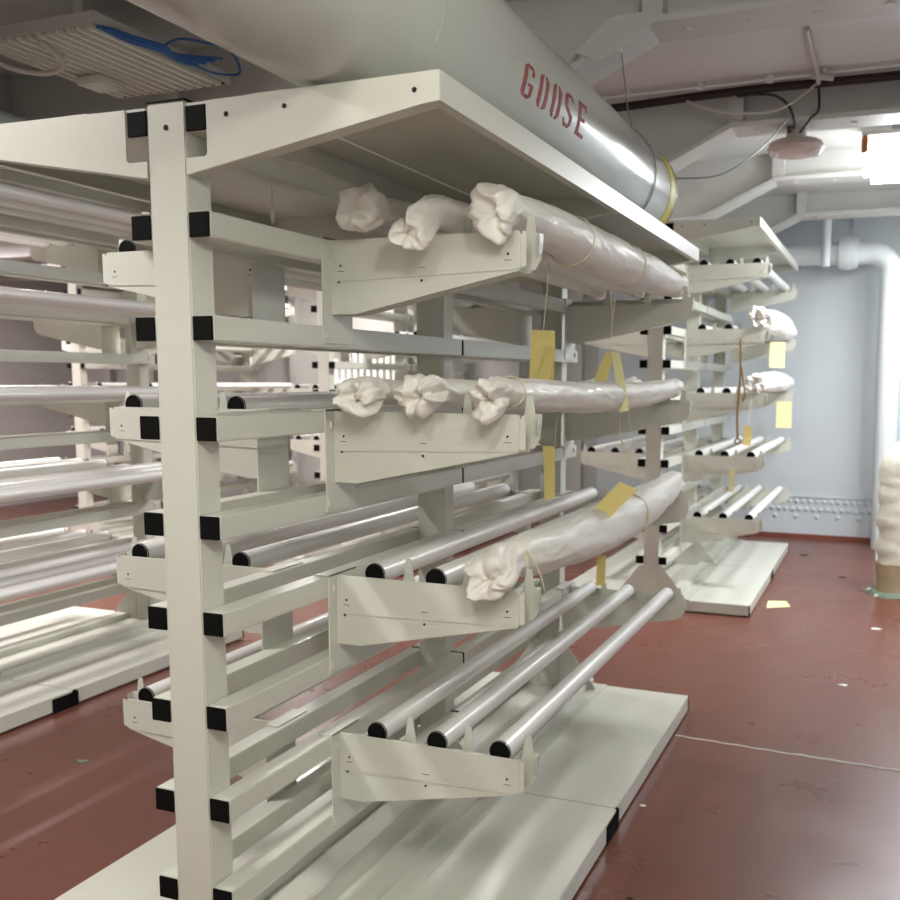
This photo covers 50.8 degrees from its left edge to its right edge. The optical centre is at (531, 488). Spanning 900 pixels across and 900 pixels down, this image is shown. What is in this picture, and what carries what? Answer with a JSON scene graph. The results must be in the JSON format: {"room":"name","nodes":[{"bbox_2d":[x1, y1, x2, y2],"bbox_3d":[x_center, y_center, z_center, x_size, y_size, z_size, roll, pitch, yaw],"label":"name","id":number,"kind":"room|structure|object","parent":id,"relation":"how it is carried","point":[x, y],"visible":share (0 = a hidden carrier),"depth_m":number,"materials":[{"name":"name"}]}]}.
{"room":"textile storage room","nodes":[
{"label":"textile storage room","id":0,"kind":"room"},
{"bbox_2d":[0,281,77,506],"bbox_3d":[-8.961,-1.007,8.274,0.100,3.520,12.600,3,7,21],"label":"wall","id":1,"kind":"structure","parent":0,"point":[14,334],"depth_m":13.24,"materials":[{"name":"grey paint"}]},
{"bbox_2d":[0,148,870,260],"bbox_3d":[-1.793,-2.562,8.817,12.780,0.480,0.220,3,7,21],"label":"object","id":2,"kind":"structure","parent":1,"relation":"attached to","point":[714,197],"depth_m":7.50,"materials":[{"name":"paint"}]},
{"bbox_2d":[0,0,899,119],"bbox_3d":[-3.105,-2.196,5.592,12.630,0.480,0.260,3,7,21],"label":"ceiling","id":3,"kind":"structure","parent":1,"relation":"attached to","point":[564,25],"depth_m":4.33,"materials":[{"name":"paint"}]},
{"bbox_2d":[0,189,899,281],"bbox_3d":[-1.169,-2.743,10.409,12.810,0.480,0.260,3,7,21],"label":"trim","id":4,"kind":"structure","parent":1,"relation":"attached to","point":[779,213],"depth_m":8.90,"materials":[{"name":"paint"}]},
{"bbox_2d":[142,80,899,214],"bbox_3d":[-2.415,-2.389,7.287,12.710,0.480,0.260,3,7,21],"label":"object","id":5,"kind":"structure","parent":1,"relation":"attached to","point":[683,133],"depth_m":5.80,"materials":[{"name":"paint"}]},
{"bbox_2d":[575,11,654,61],"bbox_3d":[0.364,-1.979,4.137,0.360,0.180,0.008,3,7,21],"label":"bracket","id":6,"kind":"object","parent":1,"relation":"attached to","point":[618,32],"visible":1,"depth_m":4.13,"materials":[{"name":"metal"}]},
{"bbox_2d":[619,48,656,209],"bbox_3d":[0.465,-1.581,4.181,0.194,0.835,0.040,3,7,21],"label":"wire","id":7,"kind":"object","parent":6,"relation":"hanging from","point":[620,50],"visible":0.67,"depth_m":4.17,"materials":[{"name":"silver metal"}]},
{"bbox_2d":[0,494,899,899],"bbox_3d":[-3.033,1.081,6.249,12.600,0.100,12.600,3,7,21],"label":"floor","id":8,"kind":"structure","parent":0,"point":[718,821],"depth_m":4.38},
{"bbox_2d":[0,167,243,732],"bbox_3d":[-3.165,-0.317,5.148,1.530,2.929,2.964,3,7,21],"label":"storage rack","id":9,"kind":"object","parent":8,"relation":"on","point":[56,654],"visible":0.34,"depth_m":5.85,"materials":[{"name":"white metal"}]},
{"bbox_2d":[0,110,31,123],"bbox_3d":[-2.817,-1.807,4.511,0.195,0.189,1.749,3,7,21],"label":"roll","id":10,"kind":"object","parent":9,"relation":"on","point":[5,117],"visible":0.15,"depth_m":4.77,"materials":[{"name":"grey plastic"}]},
{"bbox_2d":[0,235,50,246],"bbox_3d":[-3.708,-1.563,5.413,0.068,0.068,2.243,3,7,21],"label":"tube","id":11,"kind":"object","parent":9,"relation":"on","point":[2,238],"visible":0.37,"depth_m":6.25,"materials":[{"name":"white metal"}]},
{"bbox_2d":[0,457,61,465],"bbox_3d":[-3.716,-0.073,5.586,0.068,0.068,2.243,3,7,21],"label":"tube","id":12,"kind":"object","parent":9,"relation":"on","point":[53,458],"visible":0.39,"depth_m":6.38,"materials":[{"name":"white"}]},
{"bbox_2d":[0,528,65,543],"bbox_3d":[-3.719,0.424,5.643,0.068,0.068,2.243,3,7,21],"label":"tube","id":13,"kind":"object","parent":9,"relation":"on","point":[60,530],"visible":0.44,"depth_m":6.42,"materials":[{"name":"white metal"}]},
{"bbox_2d":[0,232,73,245],"bbox_3d":[-3.516,-1.554,5.341,0.068,0.068,2.243,3,7,21],"label":"tube","id":14,"kind":"object","parent":9,"relation":"on","point":[1,233],"visible":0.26,"depth_m":6.10,"materials":[{"name":"white metal"}]},
{"bbox_2d":[0,458,83,468],"bbox_3d":[-3.523,-0.064,5.513,0.068,0.068,2.243,3,7,21],"label":"tube","id":15,"kind":"object","parent":9,"relation":"on","point":[76,459],"visible":0.38,"depth_m":6.21,"materials":[{"name":"white"}]},
{"bbox_2d":[0,529,87,550],"bbox_3d":[-3.526,0.433,5.571,0.068,0.068,2.243,3,7,21],"label":"tube","id":16,"kind":"object","parent":9,"relation":"on","point":[39,540],"visible":0.62,"depth_m":6.25,"materials":[{"name":"white metal"}]},
{"bbox_2d":[0,386,102,386],"bbox_3d":[-3.328,-0.551,5.383,0.068,0.068,2.243,3,7,21],"label":"tube","id":17,"kind":"object","parent":9,"relation":"on","point":[0,386],"visible":0.2,"depth_m":6.03,"materials":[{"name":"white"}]},
{"bbox_2d":[0,459,107,477],"bbox_3d":[-3.331,-0.054,5.441,0.068,0.068,2.243,3,7,21],"label":"tube","id":18,"kind":"object","parent":9,"relation":"on","point":[71,466],"visible":0.73,"depth_m":6.04,"materials":[{"name":"white"}]},
{"bbox_2d":[0,531,110,561],"bbox_3d":[-3.333,0.442,5.498,0.068,0.068,2.243,3,7,21],"label":"tube","id":19,"kind":"object","parent":9,"relation":"on","point":[11,554],"visible":1,"depth_m":6.08,"materials":[{"name":"white metal"}]},
{"bbox_2d":[0,550,130,588],"bbox_3d":[-2.681,0.474,5.253,0.068,0.068,2.243,3,7,21],"label":"tube","id":20,"kind":"object","parent":9,"relation":"on","point":[81,565],"visible":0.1,"depth_m":5.27,"materials":[{"name":"white metal"}]},
{"bbox_2d":[0,197,131,231],"bbox_3d":[-2.671,-1.513,5.023,0.068,0.068,2.243,3,7,21],"label":"tube","id":21,"kind":"object","parent":9,"relation":"on","point":[6,202],"visible":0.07,"depth_m":5.20,"materials":[{"name":"white metal"}]},
{"bbox_2d":[0,206,131,237],"bbox_3d":[-2.863,-1.522,5.096,0.068,0.068,2.243,3,7,21],"label":"tube","id":22,"kind":"object","parent":9,"relation":"on","point":[3,210],"visible":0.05,"depth_m":5.45,"materials":[{"name":"white metal"}]},
{"bbox_2d":[0,183,144,223],"bbox_3d":[-2.478,-1.503,4.951,0.068,0.068,2.243,3,7,21],"label":"tube","id":23,"kind":"object","parent":9,"relation":"on","point":[6,191],"visible":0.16,"depth_m":4.95,"materials":[{"name":"white metal"}]},
{"bbox_2d":[0,304,147,317],"bbox_3d":[-2.866,-1.025,5.153,0.068,0.068,2.243,3,7,21],"label":"tube","id":24,"kind":"object","parent":9,"relation":"on","point":[1,305],"visible":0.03,"depth_m":5.51,"materials":[{"name":"white metal"}]},
{"bbox_2d":[0,286,155,313],"bbox_3d":[-2.481,-1.006,5.008,0.068,0.068,2.243,3,7,21],"label":"tube","id":25,"kind":"object","parent":9,"relation":"on","point":[6,293],"visible":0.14,"depth_m":5.04,"materials":[{"name":"white metal"}]},
{"bbox_2d":[0,300,155,316],"bbox_3d":[-2.673,-1.016,5.080,0.068,0.068,2.243,3,7,21],"label":"tube","id":26,"kind":"object","parent":9,"relation":"on","point":[1,301],"visible":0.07,"depth_m":5.30,"materials":[{"name":"white metal"}]},
{"bbox_2d":[0,387,158,401],"bbox_3d":[-2.483,-0.510,5.066,0.068,0.068,2.243,3,7,21],"label":"tube","id":27,"kind":"object","parent":9,"relation":"on","point":[6,394],"visible":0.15,"depth_m":5.03,"materials":[{"name":"white metal"}]},
{"bbox_2d":[0,470,161,502],"bbox_3d":[-2.486,-0.013,5.123,0.068,0.068,2.243,3,7,21],"label":"tube","id":28,"kind":"object","parent":9,"relation":"on","point":[42,490],"visible":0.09,"depth_m":5.11,"materials":[{"name":"white metal"}]},
{"bbox_2d":[0,465,161,488],"bbox_3d":[-2.678,-0.022,5.196,0.068,0.068,2.243,3,7,21],"label":"tube","id":29,"kind":"object","parent":9,"relation":"on","point":[153,468],"visible":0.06,"depth_m":5.37,"materials":[{"name":"white metal"}]},
{"bbox_2d":[0,461,161,483],"bbox_3d":[-2.871,-0.032,5.268,0.068,0.068,2.243,3,7,21],"label":"tube","id":30,"kind":"object","parent":9,"relation":"on","point":[98,470],"visible":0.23,"depth_m":5.62,"materials":[{"name":"white metal"}]},
{"bbox_2d":[0,536,163,578],"bbox_3d":[-2.873,0.465,5.325,0.068,0.068,2.243,3,7,21],"label":"tube","id":31,"kind":"object","parent":9,"relation":"on","point":[4,573],"visible":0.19,"depth_m":5.59,"materials":[{"name":"white metal"}]},
{"bbox_2d":[0,558,164,601],"bbox_3d":[-2.488,0.483,5.181,0.068,0.068,2.243,3,7,21],"label":"tube","id":32,"kind":"object","parent":9,"relation":"on","point":[25,589],"visible":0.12,"depth_m":5.02,"materials":[{"name":"white metal"}]},
{"bbox_2d":[42,264,297,536],"bbox_3d":[-4.184,-1.018,11.162,1.530,2.929,2.964,3,7,21],"label":"storage rack","id":33,"kind":"object","parent":8,"relation":"on","point":[123,526],"visible":0.12,"depth_m":10.41,"materials":[{"name":"white metal"}]},
{"bbox_2d":[97,382,231,385],"bbox_3d":[-4.347,-1.252,11.398,0.068,0.068,2.243,3,7,21],"label":"tube","id":34,"kind":"object","parent":33,"relation":"on","point":[98,384],"visible":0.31,"depth_m":10.50,"materials":[{"name":"white metal"}]},
{"bbox_2d":[217,383,290,388],"bbox_3d":[-3.502,-1.211,11.080,0.068,0.068,2.243,3,7,21],"label":"tube","id":35,"kind":"object","parent":33,"relation":"on","point":[219,385],"visible":0.44,"depth_m":11.34,"materials":[{"name":"white metal"}]},
{"bbox_2d":[0,69,698,899],"bbox_3d":[-0.374,0.104,3.808,1.530,2.429,2.964,3,7,21],"label":"storage rack","id":36,"kind":"object","parent":8,"relation":"on","point":[343,812],"depth_m":2.86,"materials":[{"name":"white metal"}]},
{"bbox_2d":[132,538,164,558],"bbox_3d":[-0.924,0.100,4.217,0.068,0.068,2.243,3,7,21],"label":"tube","id":37,"kind":"object","parent":36,"relation":"on","point":[156,548],"visible":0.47,"depth_m":3.19,"materials":[{"name":"white metal"}]},
{"bbox_2d":[125,391,337,407],"bbox_3d":[-0.921,-0.397,4.159,0.068,0.068,2.243,3,7,21],"label":"tube","id":38,"kind":"object","parent":36,"relation":"on","point":[145,400],"visible":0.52,"depth_m":3.15,"materials":[{"name":"white metal"}]},
{"bbox_2d":[118,240,415,305],"bbox_3d":[-0.919,-0.893,4.102,0.068,0.068,2.243,3,7,21],"label":"tube","id":39,"kind":"object","parent":36,"relation":"on","point":[126,245],"visible":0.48,"depth_m":3.83,"materials":[{"name":"white metal"}]},
{"bbox_2d":[217,392,338,408],"bbox_3d":[-0.729,-0.388,4.087,0.068,0.068,2.243,3,7,21],"label":"tube","id":40,"kind":"object","parent":36,"relation":"on","point":[228,396],"visible":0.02,"depth_m":3.39,"materials":[{"name":"white metal"}]},
{"bbox_2d":[138,575,418,701],"bbox_3d":[-0.927,0.597,4.274,0.068,0.068,2.243,3,7,21],"label":"tube","id":41,"kind":"object","parent":36,"relation":"on","point":[147,693],"visible":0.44,"depth_m":3.69,"materials":[{"name":"white metal"}]},
{"bbox_2d":[227,394,338,408],"bbox_3d":[-0.536,-0.378,4.014,0.068,0.068,2.243,3,7,21],"label":"tube","id":42,"kind":"object","parent":36,"relation":"on","point":[308,400],"visible":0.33,"depth_m":3.16,"materials":[{"name":"white metal"}]},
{"bbox_2d":[253,641,400,717],"bbox_3d":[-0.541,0.615,4.130,0.068,0.068,2.243,3,7,21],"label":"tube","id":43,"kind":"object","parent":36,"relation":"on","point":[270,709],"visible":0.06,"depth_m":3.47,"materials":[{"name":"white metal"}]},
{"bbox_2d":[222,482,475,558],"bbox_3d":[-0.731,0.109,4.144,0.068,0.068,2.243,3,7,21],"label":"tube","id":44,"kind":"object","parent":36,"relation":"on","point":[270,536],"visible":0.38,"depth_m":3.78,"materials":[{"name":"white metal"}]},
{"bbox_2d":[232,483,510,567],"bbox_3d":[-0.539,0.119,4.072,0.068,0.068,2.243,3,7,21],"label":"tube","id":45,"kind":"object","parent":36,"relation":"on","point":[276,552],"visible":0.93,"depth_m":3.55,"materials":[{"name":"white metal"}]},
{"bbox_2d":[284,269,474,307],"bbox_3d":[-0.726,-0.884,4.029,0.068,0.068,2.243,3,7,21],"label":"tube","id":46,"kind":"object","parent":36,"relation":"on","point":[287,273],"visible":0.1,"depth_m":3.64,"materials":[{"name":"white metal"}]},
{"bbox_2d":[127,0,676,224],"bbox_3d":[-0.110,-1.276,3.110,0.486,0.486,3.338,3,7,21],"label":"cylinder","id":47,"kind":"object","parent":36,"relation":"on","point":[485,46],"visible":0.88,"depth_m":2.29,"materials":[{"name":"grey paint"}]},
{"bbox_2d":[676,117,788,178],"bbox_3d":[1.149,-1.819,4.963,0.150,0.547,1.234,6,9,39],"label":"cable","id":48,"kind":"object","parent":47,"relation":"attached to","point":[788,117],"visible":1,"depth_m":4.77,"materials":[{"name":"silver metal"}]},
{"bbox_2d":[332,376,594,417],"bbox_3d":[-0.076,-0.389,3.797,0.133,0.119,2.465,3,7,21],"label":"roll","id":49,"kind":"object","parent":36,"relation":"on","point":[363,396],"visible":0.32,"depth_m":2.69,"materials":[{"name":"white"}]},
{"bbox_2d":[335,183,611,299],"bbox_3d":[-0.068,-0.921,3.763,0.158,0.140,2.477,3,7,21],"label":"roll","id":50,"kind":"object","parent":36,"relation":"on","point":[363,209],"visible":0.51,"depth_m":2.66,"materials":[{"name":"white"}]},
{"bbox_2d":[365,487,597,578],"bbox_3d":[-0.079,0.141,3.899,0.068,0.068,2.243,3,7,21],"label":"tube","id":51,"kind":"object","parent":36,"relation":"on","point":[392,567],"visible":0.87,"depth_m":3.46,"materials":[{"name":"white metal"}]},
{"bbox_2d":[368,581,596,738],"bbox_3d":[-0.081,0.638,3.956,0.068,0.068,2.243,3,7,21],"label":"tube","id":52,"kind":"object","parent":36,"relation":"on","point":[395,720],"visible":0.94,"depth_m":3.51,"materials":[{"name":"white metal"}]},
{"bbox_2d":[426,500,600,584],"bbox_3d":[0.114,0.150,3.826,0.068,0.068,2.243,3,7,21],"label":"tube","id":53,"kind":"object","parent":36,"relation":"on","point":[449,573],"visible":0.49,"depth_m":2.87,"materials":[{"name":"white metal"}]},
{"bbox_2d":[388,194,644,297],"bbox_3d":[0.110,-0.867,3.672,0.144,0.194,2.524,3,7,21],"label":"roll","id":54,"kind":"object","parent":36,"relation":"on","point":[433,213],"visible":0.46,"depth_m":2.62,"materials":[{"name":"white"}]},
{"bbox_2d":[393,373,641,499],"bbox_3d":[0.142,-0.232,3.738,0.235,0.437,2.452,3,7,21],"label":"roll","id":55,"kind":"object","parent":36,"relation":"on","point":[421,395],"visible":0.34,"depth_m":2.65,"materials":[{"name":"white"}]},
{"bbox_2d":[427,584,634,748],"bbox_3d":[0.111,0.647,3.884,0.068,0.068,2.243,3,7,21],"label":"tube","id":56,"kind":"object","parent":36,"relation":"on","point":[450,731],"visible":0.91,"depth_m":3.43,"materials":[{"name":"white metal"}]},
{"bbox_2d":[462,471,684,601],"bbox_3d":[0.329,0.155,3.727,0.240,0.394,2.469,3,7,20],"label":"roll","id":57,"kind":"object","parent":36,"relation":"on","point":[625,511],"visible":0.99,"depth_m":3.19,"materials":[{"name":"white"}]},
{"bbox_2d":[468,376,683,486],"bbox_3d":[0.297,-0.187,3.696,0.133,0.501,2.492,3,7,20],"label":"roll","id":58,"kind":"object","parent":36,"relation":"on","point":[491,396],"visible":0.97,"depth_m":3.06,"materials":[{"name":"white"}]},
{"bbox_2d":[468,182,688,412],"bbox_3d":[0.275,-0.636,3.671,0.255,0.673,2.481,3,7,21],"label":"roll","id":59,"kind":"object","parent":36,"relation":"on","point":[495,210],"visible":0.98,"depth_m":3.21,"materials":[{"name":"white"}]},
{"bbox_2d":[489,587,673,757],"bbox_3d":[0.304,0.656,3.812,0.068,0.068,2.243,3,7,21],"label":"tube","id":60,"kind":"object","parent":36,"relation":"on","point":[512,740],"visible":0.96,"depth_m":3.36,"materials":[{"name":"white metal"}]},
{"bbox_2d":[270,281,515,564],"bbox_3d":[-1.350,-0.858,9.905,1.530,2.929,2.964,3,7,21],"label":"storage rack","id":61,"kind":"object","parent":8,"relation":"on","point":[326,364],"visible":0.15,"depth_m":9.19,"materials":[{"name":"white metal"}]},
{"bbox_2d":[413,331,507,343],"bbox_3d":[-0.665,-1.548,9.765,0.068,0.068,2.243,3,7,21],"label":"tube","id":62,"kind":"object","parent":61,"relation":"on","point":[415,332],"visible":0.25,"depth_m":9.84,"materials":[{"name":"white metal"}]},
{"bbox_2d":[471,472,509,484],"bbox_3d":[-0.673,-0.057,9.937,0.068,0.068,2.243,3,7,21],"label":"tube","id":63,"kind":"object","parent":61,"relation":"on","point":[479,481],"visible":0.32,"depth_m":10.46,"materials":[{"name":"white metal"}]},
{"bbox_2d":[570,216,797,616],"bbox_3d":[1.452,-0.682,8.511,1.530,2.929,2.964,3,7,21],"label":"storage rack","id":64,"kind":"object","parent":8,"relation":"on","point":[717,572],"visible":0.68,"depth_m":7.72,"materials":[{"name":"white metal"}]},
{"bbox_2d":[588,435,645,451],"bbox_3d":[0.901,-0.438,8.949,0.068,0.068,2.243,3,7,21],"label":"tube","id":65,"kind":"object","parent":64,"relation":"on","point":[599,448],"visible":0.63,"depth_m":8.48,"materials":[{"name":"white"}]},
{"bbox_2d":[611,434,675,452],"bbox_3d":[1.094,-0.429,8.876,0.068,0.068,2.243,3,7,21],"label":"tube","id":66,"kind":"object","parent":64,"relation":"on","point":[620,449],"visible":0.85,"depth_m":8.37,"materials":[{"name":"white"}]},
{"bbox_2d":[635,436,683,453],"bbox_3d":[1.286,-0.419,8.804,0.068,0.068,2.243,3,7,21],"label":"tube","id":67,"kind":"object","parent":64,"relation":"on","point":[670,443],"visible":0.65,"depth_m":8.70,"materials":[{"name":"white"}]},
{"bbox_2d":[693,484,741,516],"bbox_3d":[1.744,0.100,8.688,0.068,0.068,2.243,3,7,21],"label":"tube","id":68,"kind":"object","parent":64,"relation":"on","point":[703,511],"visible":1,"depth_m":8.36,"materials":[{"name":"white metal"}]},
{"bbox_2d":[695,435,742,455],"bbox_3d":[1.747,-0.397,8.631,0.068,0.068,2.243,3,7,21],"label":"tube","id":69,"kind":"object","parent":64,"relation":"on","point":[719,446],"visible":0.82,"depth_m":8.32,"materials":[{"name":"white"}]},
{"bbox_2d":[696,386,742,392],"bbox_3d":[1.749,-0.894,8.573,0.068,0.068,2.243,3,7,21],"label":"tube","id":70,"kind":"object","parent":64,"relation":"on","point":[708,389],"visible":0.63,"depth_m":7.83,"materials":[{"name":"white metal"}]},
{"bbox_2d":[700,260,747,292],"bbox_3d":[1.754,-1.887,8.458,0.068,0.068,2.243,3,7,21],"label":"tube","id":71,"kind":"object","parent":64,"relation":"on","point":[740,287],"visible":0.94,"depth_m":9.00,"materials":[{"name":"white metal"}]},
{"bbox_2d":[734,339,745,444],"bbox_3d":[1.633,-0.753,7.349,0.078,0.823,0.018,3,7,21],"label":"rope","id":72,"kind":"object","parent":64,"relation":"hanging from","point":[740,368],"visible":1,"depth_m":7.34,"materials":[{"name":"brown fabric"}]},
{"bbox_2d":[719,485,761,518],"bbox_3d":[1.937,0.109,8.616,0.068,0.068,2.243,3,7,21],"label":"tube","id":73,"kind":"object","parent":64,"relation":"on","point":[728,512],"visible":1,"depth_m":8.33,"materials":[{"name":"white metal"}]},
{"bbox_2d":[720,436,763,455],"bbox_3d":[1.939,-0.388,8.558,0.068,0.068,2.243,3,7,21],"label":"tube","id":74,"kind":"object","parent":64,"relation":"on","point":[729,452],"visible":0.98,"depth_m":8.21,"materials":[{"name":"white"}]},
{"bbox_2d":[726,259,768,291],"bbox_3d":[1.947,-1.878,8.386,0.068,0.068,2.243,3,7,21],"label":"tube","id":75,"kind":"object","parent":64,"relation":"on","point":[757,283],"visible":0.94,"depth_m":8.74,"materials":[{"name":"white metal"}]},
{"bbox_2d":[728,371,793,491],"bbox_3d":[2.155,-0.566,8.433,0.272,0.962,2.490,3,7,23],"label":"roll","id":76,"kind":"object","parent":64,"relation":"on","point":[773,381],"visible":0.99,"depth_m":7.82,"materials":[{"name":"white"}]},
{"bbox_2d":[745,486,782,519],"bbox_3d":[2.129,0.118,8.543,0.068,0.068,2.243,3,7,21],"label":"tube","id":77,"kind":"object","parent":64,"relation":"on","point":[765,502],"visible":1,"depth_m":8.25,"materials":[{"name":"white metal"}]},
{"bbox_2d":[747,436,784,456],"bbox_3d":[2.132,-0.378,8.486,0.068,0.068,2.243,3,7,21],"label":"tube","id":78,"kind":"object","parent":64,"relation":"on","point":[766,447],"visible":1,"depth_m":8.19,"materials":[{"name":"white"}]},
{"bbox_2d":[753,258,789,291],"bbox_3d":[2.139,-1.868,8.313,0.068,0.068,2.243,3,7,21],"label":"tube","id":79,"kind":"object","parent":64,"relation":"on","point":[773,276],"visible":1,"depth_m":8.38,"materials":[{"name":"white metal"}]},
{"bbox_2d":[747,306,796,367],"bbox_3d":[2.189,-1.336,8.441,0.231,0.501,2.497,3,7,21],"label":"roll","id":80,"kind":"object","parent":64,"relation":"on","point":[780,325],"visible":0.95,"depth_m":8.18,"materials":[{"name":"white"}]},
{"bbox_2d":[767,601,789,607],"bbox_3d":[1.940,0.915,7.448,0.193,0.003,0.247,1,7,5],"label":"tag","id":81,"kind":"object","parent":8,"relation":"on","point":[771,604],"visible":1,"depth_m":7.45,"materials":[{"name":"beige paper"}]},
{"bbox_2d":[675,735,899,771],"bbox_3d":[1.745,1.287,4.248,2.246,0.016,0.022,3,7,24],"label":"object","id":82,"kind":"structure","parent":8,"relation":"on","point":[675,735],"depth_m":4.44,"materials":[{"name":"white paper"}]},
{"bbox_2d":[703,237,899,549],"bbox_3d":[2.339,-1.050,10.329,3.182,3.253,0.344,3,7,21],"label":"pipe","id":83,"kind":"object","parent":8,"relation":"on","point":[848,253],"visible":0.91,"depth_m":9.71,"materials":[{"name":"paint"}]},
{"bbox_2d":[869,441,899,598],"bbox_3d":[3.450,0.237,7.608,1.310,1.330,0.380,3,7,21],"label":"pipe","id":84,"kind":"object","parent":8,"relation":"on","point":[887,565],"visible":1,"depth_m":7.69,"materials":[{"name":"fabric"}]},
{"bbox_2d":[0,0,899,196],"bbox_3d":[-3.014,-2.515,5.833,12.600,0.100,12.600,3,7,21],"label":"ceiling","id":85,"kind":"structure","parent":0,"point":[869,41],"depth_m":5.17,"materials":[{"name":"paint"}]},
{"bbox_2d":[0,0,230,97],"bbox_3d":[-1.957,-2.082,4.365,0.691,0.412,0.870,3,7,21],"label":"ceiling panel","id":86,"kind":"object","parent":85,"relation":"hanging from","point":[71,47],"visible":1,"depth_m":4.22,"materials":[{"name":"paint"}]},
{"bbox_2d":[96,25,240,75],"bbox_3d":[-1.559,-1.975,4.186,0.106,0.155,0.797,4,8,30],"label":"cable","id":87,"kind":"object","parent":86,"relation":"attached to","point":[186,59],"visible":0.98,"depth_m":4.14,"materials":[{"name":"blue plastic"}]},
{"bbox_2d":[602,63,899,98],"bbox_3d":[1.314,-2.377,5.488,4.150,0.049,0.040,3,7,21],"label":"conduit pipe","id":88,"kind":"object","parent":85,"relation":"attached to","point":[770,78],"visible":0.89,"depth_m":5.51,"materials":[{"name":"grey metal"}]},
{"bbox_2d":[610,70,899,111],"bbox_3d":[1.352,-2.335,5.594,4.151,0.132,0.040,3,7,21],"label":"cable bundle","id":89,"kind":"object","parent":85,"relation":"attached to","point":[891,75],"visible":0.57,"depth_m":5.59,"materials":[{"name":"black"}]},
{"bbox_2d":[686,84,815,114],"bbox_3d":[1.293,-2.287,5.582,0.757,0.143,0.014,3,7,21],"label":"cable","id":90,"kind":"object","parent":89,"relation":"hanging from","point":[814,85],"visible":1,"depth_m":5.58,"materials":[{"name":"grey plastic"}]},
{"bbox_2d":[767,127,824,159],"bbox_3d":[1.636,-2.267,5.809,0.344,0.470,0.344,3,7,21],"label":"ceiling detector","id":91,"kind":"object","parent":85,"relation":"hanging from","point":[796,145],"visible":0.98,"depth_m":5.73,"materials":[{"name":"plastic"}]},
{"bbox_2d":[737,85,820,133],"bbox_3d":[1.502,-2.254,5.677,0.480,0.218,0.316,3,7,21],"label":"cable","id":92,"kind":"object","parent":91,"relation":"attached to","point":[784,101],"visible":0.94,"depth_m":5.55,"materials":[{"name":"black plastic"}]},
{"bbox_2d":[804,27,833,84],"bbox_3d":[1.540,-2.307,5.044,0.125,0.092,0.721,3,7,21],"label":"conduit pipe","id":93,"kind":"object","parent":85,"relation":"attached to","point":[818,76],"visible":1,"depth_m":5.22,"materials":[{"name":"grey plastic"}]},
{"bbox_2d":[821,219,831,266],"bbox_3d":[3.026,-2.574,9.656,0.088,0.580,0.090,3,7,21],"label":"vertical pipe","id":94,"kind":"object","parent":85,"relation":"attached to","point":[827,223],"visible":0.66,"depth_m":9.63,"materials":[{"name":"white metal"}]},
{"bbox_2d":[861,124,899,183],"bbox_3d":[2.506,-2.321,6.489,0.440,0.380,0.308,3,7,21],"label":"lamp","id":95,"kind":"object","parent":85,"relation":"attached to","point":[880,148],"visible":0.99,"depth_m":6.42,"materials":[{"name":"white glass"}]},
{"bbox_2d":[83,216,899,521],"bbox_3d":[-0.772,-1.388,11.941,12.800,3.520,0.100,3,7,21],"label":"wall","id":96,"kind":"structure","parent":0,"point":[832,364],"depth_m":10.46,"materials":[{"name":"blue paint"}]},
{"bbox_2d":[100,287,119,464],"bbox_3d":[-6.149,-1.634,13.820,0.100,3.520,0.170,3,7,21],"label":"trim","id":97,"kind":"structure","parent":96,"relation":"attached to","point":[110,374],"depth_m":13.79,"materials":[{"name":"grey paint"}]},
{"bbox_2d":[149,354,160,461],"bbox_3d":[-5.401,-1.597,13.538,0.100,3.520,0.170,3,7,21],"label":"trim","id":98,"kind":"structure","parent":96,"relation":"attached to","point":[153,374],"depth_m":13.53,"materials":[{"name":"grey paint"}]},
{"bbox_2d":[240,317,247,488],"bbox_3d":[-3.905,-1.524,12.976,0.100,3.520,0.170,3,7,21],"label":"trim","id":99,"kind":"structure","parent":96,"relation":"attached to","point":[242,373],"depth_m":12.89,"materials":[{"name":"grey paint"}]},
{"bbox_2d":[288,296,302,485],"bbox_3d":[-3.157,-1.488,12.694,0.100,3.520,0.170,3,7,21],"label":"trim","id":100,"kind":"structure","parent":96,"relation":"attached to","point":[295,367],"depth_m":12.68,"materials":[{"name":"grey paint"}]},
{"bbox_2d":[511,284,520,490],"bbox_3d":[-0.165,-1.342,11.569,0.100,3.520,0.170,3,7,21],"label":"trim","id":101,"kind":"structure","parent":96,"relation":"attached to","point":[515,366],"depth_m":11.59,"materials":[{"name":"grey paint"}]},
{"bbox_2d":[573,292,582,491],"bbox_3d":[0.583,-1.306,11.287,0.100,3.520,0.170,3,7,21],"label":"trim","id":102,"kind":"structure","parent":96,"relation":"attached to","point":[578,367],"depth_m":11.30,"materials":[{"name":"grey paint"}]},
{"bbox_2d":[596,487,871,537],"bbox_3d":[2.936,0.289,10.643,4.600,0.425,0.036,3,7,21],"label":"trim","id":103,"kind":"structure","parent":96,"relation":"attached to","point":[849,517],"depth_m":10.54,"materials":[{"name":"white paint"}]},
{"bbox_2d":[672,526,870,541],"bbox_3d":[2.936,0.524,10.673,4.600,0.050,0.030,3,7,21],"label":"baseboard","id":104,"kind":"structure","parent":96,"relation":"attached to","point":[761,533],"depth_m":10.57,"materials":[{"name":"grey metal"}]},
{"bbox_2d":[786,217,879,264],"bbox_3d":[3.184,-2.677,10.206,2.800,0.520,0.045,3,7,21],"label":"trim","id":105,"kind":"structure","parent":96,"relation":"attached to","point":[867,229],"depth_m":10.04,"materials":[{"name":"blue paint"}]},
{"bbox_3d":[-1.661,-1.415,12.132,0.100,3.520,0.170,3,7,21],"label":"trim","id":106,"kind":"structure","parent":0,"visible":0},
{"bbox_2d":[334,353,394,382],"bbox_3d":[-2.176,-1.597,12.162,1.200,0.470,0.060,3,7,21],"label":"grille","id":107,"kind":"object","parent":106,"relation":"attached to","point":[354,357],"visible":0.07,"depth_m":12.15,"materials":[{"name":"white metal"}]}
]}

